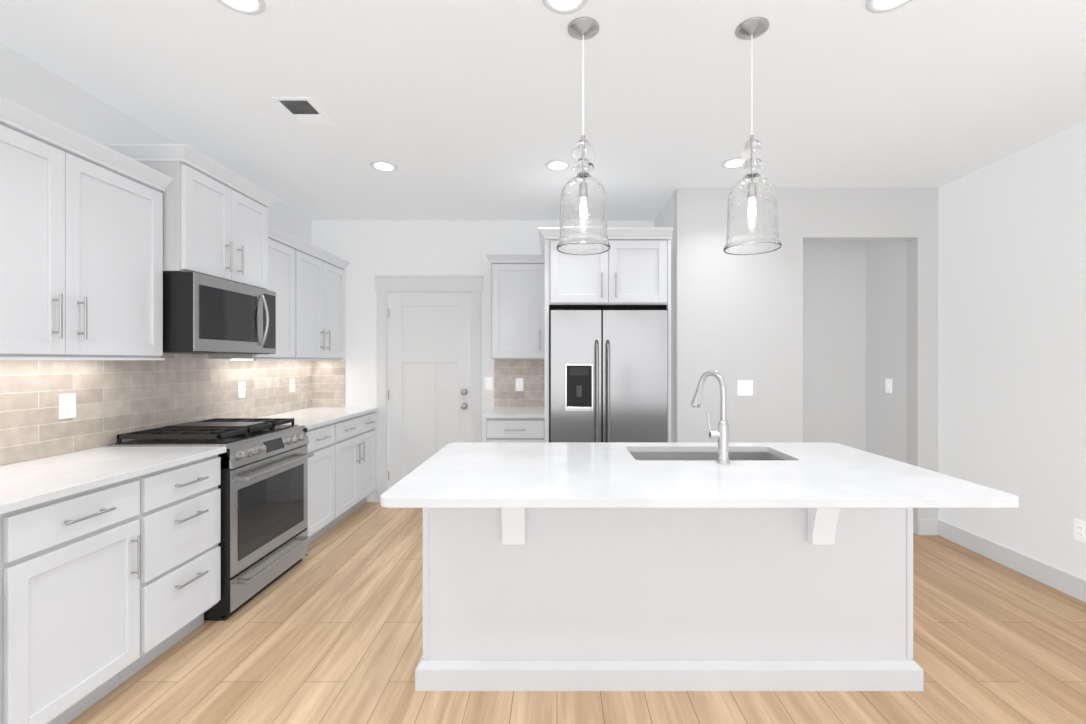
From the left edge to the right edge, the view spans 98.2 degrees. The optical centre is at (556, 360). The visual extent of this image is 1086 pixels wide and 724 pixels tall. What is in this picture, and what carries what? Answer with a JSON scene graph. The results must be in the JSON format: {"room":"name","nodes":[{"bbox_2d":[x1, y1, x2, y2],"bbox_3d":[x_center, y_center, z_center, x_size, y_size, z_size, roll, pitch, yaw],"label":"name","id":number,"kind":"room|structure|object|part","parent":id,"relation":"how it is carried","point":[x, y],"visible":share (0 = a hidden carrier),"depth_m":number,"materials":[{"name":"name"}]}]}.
{"room":"kitchen","nodes":[
{"label":"kitchen","id":0,"kind":"room"},
{"bbox_2d":[0,42,311,465],"bbox_3d":[-2.424,0.002,0.474,0.120,2.710,8.349,0,0,0],"label":"wall","id":1,"kind":"structure","parent":0,"point":[29,84],"depth_m":2.32,"materials":[{"name":"white paint"}]},
{"bbox_2d":[0,100,164,359],"bbox_3d":[-2.194,-0.476,1.912,0.317,0.921,1.054,0,0,0],"label":"upper cabinet","id":2,"kind":"object","parent":1,"relation":"attached to","point":[97,239],"depth_m":1.98,"materials":[{"name":"white paint"}]},
{"bbox_2d":[0,353,311,464],"bbox_3d":[-2.358,0.199,2.509,0.008,0.487,4.017,0,0,0],"label":"backsplash","id":3,"kind":"structure","parent":1,"relation":"attached to","point":[114,398],"depth_m":2.56,"materials":[{"name":"tile"}]},
{"bbox_2d":[59,393,75,418],"bbox_3d":[-2.349,0.216,2.258,0.008,0.117,0.072,0,0,0],"label":"electrical outlet","id":4,"kind":"object","parent":3,"relation":"attached to","point":[67,405],"visible":1,"depth_m":2.25,"materials":[{"name":"white plastic"}]},
{"bbox_2d":[238,382,244,397],"bbox_3d":[-2.349,0.214,3.505,0.008,0.117,0.072,0,0,0],"label":"electrical outlet","id":5,"kind":"object","parent":3,"relation":"attached to","point":[241,389],"visible":1,"depth_m":3.49,"materials":[{"name":"white plastic"}]},
{"bbox_2d":[290,379,294,391],"bbox_3d":[-2.349,0.217,4.174,0.008,0.117,0.072,0,0,0],"label":"electrical outlet","id":6,"kind":"object","parent":3,"relation":"attached to","point":[292,385],"visible":1,"depth_m":4.17,"materials":[{"name":"white plastic"}]},
{"bbox_2d":[100,144,271,290],"bbox_3d":[-2.147,-0.782,2.806,0.410,0.627,0.732,0,0,0],"label":"upper cabinet","id":7,"kind":"object","parent":1,"relation":"attached to","point":[216,224],"depth_m":2.63,"materials":[{"name":"white paint"}]},
{"bbox_2d":[163,272,275,353],"bbox_3d":[-2.096,-0.256,2.810,0.510,0.421,0.716,0,0,0],"label":"microwave","id":8,"kind":"object","parent":7,"relation":"attached to","point":[204,314],"visible":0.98,"depth_m":2.61,"materials":[{"name":"silver metal"}]},
{"bbox_2d":[209,228,303,359],"bbox_3d":[-2.194,-0.476,3.453,0.317,0.921,0.559,0,0,0],"label":"upper cabinet","id":9,"kind":"object","parent":1,"relation":"attached to","point":[287,252],"depth_m":3.55,"materials":[{"name":"white paint"}]},
{"bbox_2d":[304,244,347,359],"bbox_3d":[-2.194,-0.476,4.059,0.317,0.921,0.932,0,0,0],"label":"upper cabinet","id":10,"kind":"object","parent":1,"relation":"attached to","point":[324,275],"depth_m":4.10,"materials":[{"name":"white paint"}]},
{"bbox_2d":[312,221,653,501],"bbox_3d":[-0.652,0.002,4.589,3.423,2.710,0.120,0,0,0],"label":"wall","id":11,"kind":"structure","parent":0,"point":[368,250],"depth_m":4.53,"materials":[{"name":"white paint"}]},
{"bbox_2d":[312,361,344,406],"bbox_3d":[-2.196,0.213,4.523,0.314,0.457,0.008,0,0,0],"label":"backsplash","id":12,"kind":"structure","parent":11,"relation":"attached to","point":[328,383],"depth_m":4.52,"materials":[{"name":"tile"}]},
{"bbox_2d":[374,275,482,501],"bbox_3d":[-1.230,0.268,4.547,1.044,2.178,0.104,0,0,0],"label":"door frame","id":13,"kind":"structure","parent":11,"relation":"attached to","point":[386,284],"depth_m":4.51,"materials":[{"name":"white paint"}]},
{"bbox_2d":[388,293,470,487],"bbox_3d":[-1.232,0.346,4.534,0.799,2.010,0.106,0,0,0],"label":"entry door","id":14,"kind":"structure","parent":11,"relation":"in","point":[429,394],"depth_m":4.56,"materials":[{"name":"white paint"}]},
{"bbox_2d":[485,377,491,389],"bbox_3d":[-0.658,0.217,4.520,0.072,0.117,0.016,0,0,0],"label":"light switch","id":15,"kind":"object","parent":11,"relation":"attached to","point":[488,383],"visible":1,"depth_m":4.52,"materials":[{"name":"white plastic"}]},
{"bbox_2d":[485,254,544,358],"bbox_3d":[-0.366,-0.481,4.336,0.541,0.933,0.362,0,0,0],"label":"upper cabinet","id":16,"kind":"object","parent":11,"relation":"attached to","point":[517,306],"visible":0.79,"depth_m":4.21,"materials":[{"name":"white paint"}]},
{"bbox_2d":[494,359,544,406],"bbox_3d":[-0.350,0.213,4.523,0.508,0.457,0.008,0,0,0],"label":"backsplash","id":17,"kind":"structure","parent":11,"relation":"attached to","point":[509,372],"depth_m":4.52,"materials":[{"name":"tile"}]},
{"bbox_2d":[516,379,522,390],"bbox_3d":[-0.360,0.227,4.514,0.072,0.117,0.008,0,0,0],"label":"electrical outlet","id":18,"kind":"object","parent":17,"relation":"attached to","point":[519,384],"visible":1,"depth_m":4.51,"materials":[{"name":"white plastic"}]},
{"bbox_2d":[0,0,1085,220],"bbox_3d":[0.307,-1.403,1.014,5.942,0.100,9.429,0,0,0],"label":"ceiling","id":19,"kind":"structure","parent":0,"point":[461,110],"depth_m":2.34,"materials":[{"name":"white paint"}]},
{"bbox_2d":[217,0,265,14],"bbox_3d":[-1.185,-1.349,1.745,0.176,0.006,0.176,0,0,0],"label":"recessed light","id":20,"kind":"object","parent":19,"relation":"in","point":[252,7],"visible":1,"depth_m":1.78,"materials":[{"name":"white paint"}]},
{"bbox_2d":[272,97,335,126],"bbox_3d":[-1.367,-1.349,2.555,0.191,0.008,0.292,0,0,0],"label":"ceiling vent","id":21,"kind":"object","parent":19,"relation":"in","point":[304,111],"visible":1,"depth_m":2.54,"materials":[{"name":"white"}]},
{"bbox_2d":[370,161,396,171],"bbox_3d":[-1.200,-1.349,3.260,0.176,0.006,0.176,0,0,0],"label":"recessed light","id":22,"kind":"object","parent":19,"relation":"in","point":[386,166],"visible":1,"depth_m":3.25,"materials":[{"name":"white paint"}]},
{"bbox_2d":[545,160,570,170],"bbox_3d":[0.007,-1.349,3.245,0.176,0.006,0.176,0,0,0],"label":"recessed light","id":23,"kind":"object","parent":19,"relation":"in","point":[557,165],"visible":1,"depth_m":3.24,"materials":[{"name":"white paint"}]},
{"bbox_2d":[542,0,587,13],"bbox_3d":[0.030,-1.349,1.740,0.176,0.006,0.176,0,0,0],"label":"recessed light","id":24,"kind":"object","parent":19,"relation":"in","point":[564,6],"visible":1,"depth_m":1.78,"materials":[{"name":"white paint"}]},
{"bbox_2d":[556,17,609,254],"bbox_3d":[0.107,-0.904,1.912,0.220,0.898,0.220,0,0,0],"label":"pendant light","id":25,"kind":"object","parent":19,"relation":"hanging from","point":[583,218],"visible":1,"depth_m":1.85,"materials":[{"name":"clear glass"}]},
{"bbox_3d":[0.107,-0.676,1.912,0.220,0.442,0.220,0,0,0],"label":"lamp shade","id":26,"kind":"part","parent":25,"relation":"part of","materials":[{"name":"clear glass"}]},
{"bbox_2d":[721,157,743,168],"bbox_3d":[1.216,-1.349,3.210,0.176,0.006,0.176,0,0,0],"label":"recessed light","id":27,"kind":"object","parent":19,"relation":"in","point":[733,163],"visible":0.79,"depth_m":3.21,"materials":[{"name":"white paint"}]},
{"bbox_2d":[723,17,781,254],"bbox_3d":[0.793,-0.904,1.912,0.220,0.898,0.220,0,0,0],"label":"pendant light","id":28,"kind":"object","parent":19,"relation":"hanging from","point":[752,217],"visible":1,"depth_m":1.86,"materials":[{"name":"clear glass"}]},
{"bbox_3d":[0.793,-0.676,1.912,0.220,0.442,0.220,0,0,0],"label":"lamp shade","id":29,"kind":"part","parent":28,"relation":"part of","materials":[{"name":"clear glass"}]},
{"bbox_2d":[866,0,911,12],"bbox_3d":[1.245,-1.349,1.735,0.176,0.006,0.176,0,0,0],"label":"recessed light","id":30,"kind":"object","parent":19,"relation":"in","point":[878,6],"visible":1,"depth_m":1.78,"materials":[{"name":"white paint"}]},
{"bbox_2d":[68,502,1085,723],"bbox_3d":[0.307,1.407,1.014,5.942,0.100,9.429,0,0,0],"label":"floor","id":31,"kind":"structure","parent":0,"point":[328,629],"depth_m":2.09,"materials":[{"name":"brown wood"}]},
{"bbox_2d":[0,507,39,723],"bbox_3d":[-2.044,0.915,1.229,0.620,0.884,0.629,0,0,0],"label":"base cabinet","id":32,"kind":"object","parent":31,"relation":"on","point":[19,531],"depth_m":1.52,"materials":[{"name":"white paint"}]},
{"bbox_2d":[40,475,147,723],"bbox_3d":[-2.044,0.915,1.685,0.620,0.884,0.562,0,0,0],"label":"base cabinet","id":33,"kind":"object","parent":31,"relation":"on","point":[110,569],"depth_m":1.76,"materials":[{"name":"white paint"}]},
{"bbox_2d":[0,447,225,514],"bbox_3d":[-2.032,0.458,1.457,0.640,0.030,1.956,0,0,0],"label":"countertop","id":34,"kind":"structure","parent":33,"relation":"on","point":[31,483],"depth_m":1.92,"materials":[{"name":"white stone"}]},
{"bbox_2d":[148,455,220,663],"bbox_3d":[-2.044,0.915,2.167,0.620,0.884,0.538,0,0,0],"label":"base cabinet","id":35,"kind":"object","parent":31,"relation":"on","point":[184,503],"depth_m":2.18,"materials":[{"name":"white paint"}]},
{"bbox_2d":[108,418,313,620],"bbox_3d":[-1.985,0.868,2.826,0.708,0.979,0.762,0,0,0],"label":"range","id":36,"kind":"object","parent":31,"relation":"on","point":[265,537],"visible":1,"depth_m":2.67,"materials":[{"name":"silver metal"}]},
{"bbox_2d":[307,419,343,544],"bbox_3d":[-2.044,0.915,3.482,0.620,0.884,0.533,0,0,0],"label":"base cabinet","id":37,"kind":"object","parent":31,"relation":"on","point":[326,467],"depth_m":3.54,"materials":[{"name":"white paint"}]},
{"bbox_2d":[257,407,378,430],"bbox_3d":[-2.032,0.458,3.869,0.640,0.030,1.310,0,0,0],"label":"countertop","id":38,"kind":"structure","parent":37,"relation":"on","point":[310,417],"depth_m":3.89,"materials":[{"name":"white stone"}]},
{"bbox_2d":[344,411,375,518],"bbox_3d":[-2.044,0.915,4.067,0.620,0.884,0.915,0,0,0],"label":"base cabinet","id":39,"kind":"object","parent":31,"relation":"on","point":[360,432],"depth_m":4.13,"materials":[{"name":"white paint"}]},
{"bbox_2d":[484,407,544,441],"bbox_3d":[-0.350,0.900,4.188,0.508,0.914,0.658,0,0,0],"label":"base cabinet","id":40,"kind":"object","parent":31,"relation":"on","point":[515,424],"visible":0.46,"depth_m":3.90,"materials":[{"name":"white paint"}]},
{"bbox_2d":[538,227,672,441],"bbox_3d":[0.345,0.204,3.926,0.961,2.305,1.182,0,0,0],"label":"surround","id":41,"kind":"object","parent":31,"relation":"on","point":[631,266],"visible":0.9,"depth_m":3.39,"materials":[{"name":"white paint"}]},
{"bbox_2d":[549,306,667,441],"bbox_3d":[0.372,0.476,3.692,0.854,1.761,0.786,0,0,0],"label":"fridge","id":42,"kind":"object","parent":31,"relation":"on","point":[608,373],"visible":0.6,"depth_m":3.37,"materials":[{"name":"silver metal"}]},
{"bbox_2d":[415,510,922,690],"bbox_3d":[0.462,0.915,2.124,2.089,0.884,0.870,0,0,0],"label":"kitchen island","id":43,"kind":"object","parent":31,"relation":"on","point":[723,563],"depth_m":1.96,"materials":[{"name":"white paint"}]},
{"bbox_2d":[380,442,1018,509],"bbox_3d":[0.466,0.458,2.036,2.098,0.030,1.041,0,0,0],"label":"island countertop","id":44,"kind":"structure","parent":43,"relation":"on","point":[461,475],"depth_m":1.76,"materials":[{"name":"white stone"}]},
{"bbox_2d":[632,450,783,457],"bbox_3d":[0.722,0.572,2.268,0.772,0.222,0.377,0,0,0],"label":"sink","id":45,"kind":"object","parent":44,"relation":"in","point":[639,453],"depth_m":2.44,"materials":[{"name":"silver metal"}]},
{"bbox_2d":[691,370,731,461],"bbox_3d":[0.691,0.242,2.123,0.121,0.402,0.222,0,0,0],"label":"faucet","id":46,"kind":"object","parent":44,"relation":"on","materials":[{"name":"silver metal"}]},
{"bbox_2d":[654,199,669,226],"bbox_3d":[0.999,0.002,4.159,0.120,2.710,0.740,0,0,0],"label":"wall","id":47,"kind":"structure","parent":0,"point":[663,219],"depth_m":4.11,"materials":[{"name":"white paint"}]},
{"bbox_2d":[670,188,937,534],"bbox_3d":[1.958,0.002,3.729,2.039,2.710,0.120,0,0,0],"label":"wall","id":48,"kind":"structure","parent":0,"point":[735,319],"depth_m":3.67,"materials":[{"name":"white paint"}]},
{"bbox_2d":[738,381,752,395],"bbox_3d":[1.468,0.211,3.660,0.118,0.117,0.016,0,0,0],"label":"light switch","id":49,"kind":"object","parent":48,"relation":"attached to","point":[745,388],"visible":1,"depth_m":3.66,"materials":[{"name":"white plastic"}]},
{"bbox_2d":[803,241,905,462],"bbox_3d":[2.237,0.002,4.095,2.357,2.710,0.611,0,0,0],"label":"wall","id":50,"kind":"structure","parent":0,"point":[854,325],"depth_m":4.28,"materials":[{"name":"white paint"}]},
{"bbox_2d":[885,379,891,392],"bbox_3d":[2.807,0.212,3.985,0.016,0.117,0.072,0,0,0],"label":"light switch","id":51,"kind":"object","parent":50,"relation":"attached to","point":[888,385],"visible":1,"depth_m":3.98,"materials":[{"name":"white plastic"}]},
{"bbox_2d":[938,121,1085,579],"bbox_3d":[3.038,0.002,1.014,0.120,2.710,9.429,0,0,0],"label":"wall","id":52,"kind":"structure","parent":0,"point":[1012,324],"depth_m":3.02,"materials":[{"name":"white paint"}]},
{"bbox_2d":[934,519,1085,602],"bbox_3d":[2.968,1.294,0.135,0.020,0.125,7.069,0,0,0],"label":"baseboard","id":53,"kind":"structure","parent":52,"relation":"attached to","point":[1069,584],"depth_m":3.03,"materials":[{"name":"white paint"}]},
{"bbox_2d":[1074,519,1085,542],"bbox_3d":[2.973,0.967,2.668,0.008,0.117,0.072,0,0,0],"label":"electrical outlet","id":54,"kind":"object","parent":52,"relation":"attached to","point":[1079,530],"visible":1,"depth_m":2.67,"materials":[{"name":"white plastic"}]}
]}

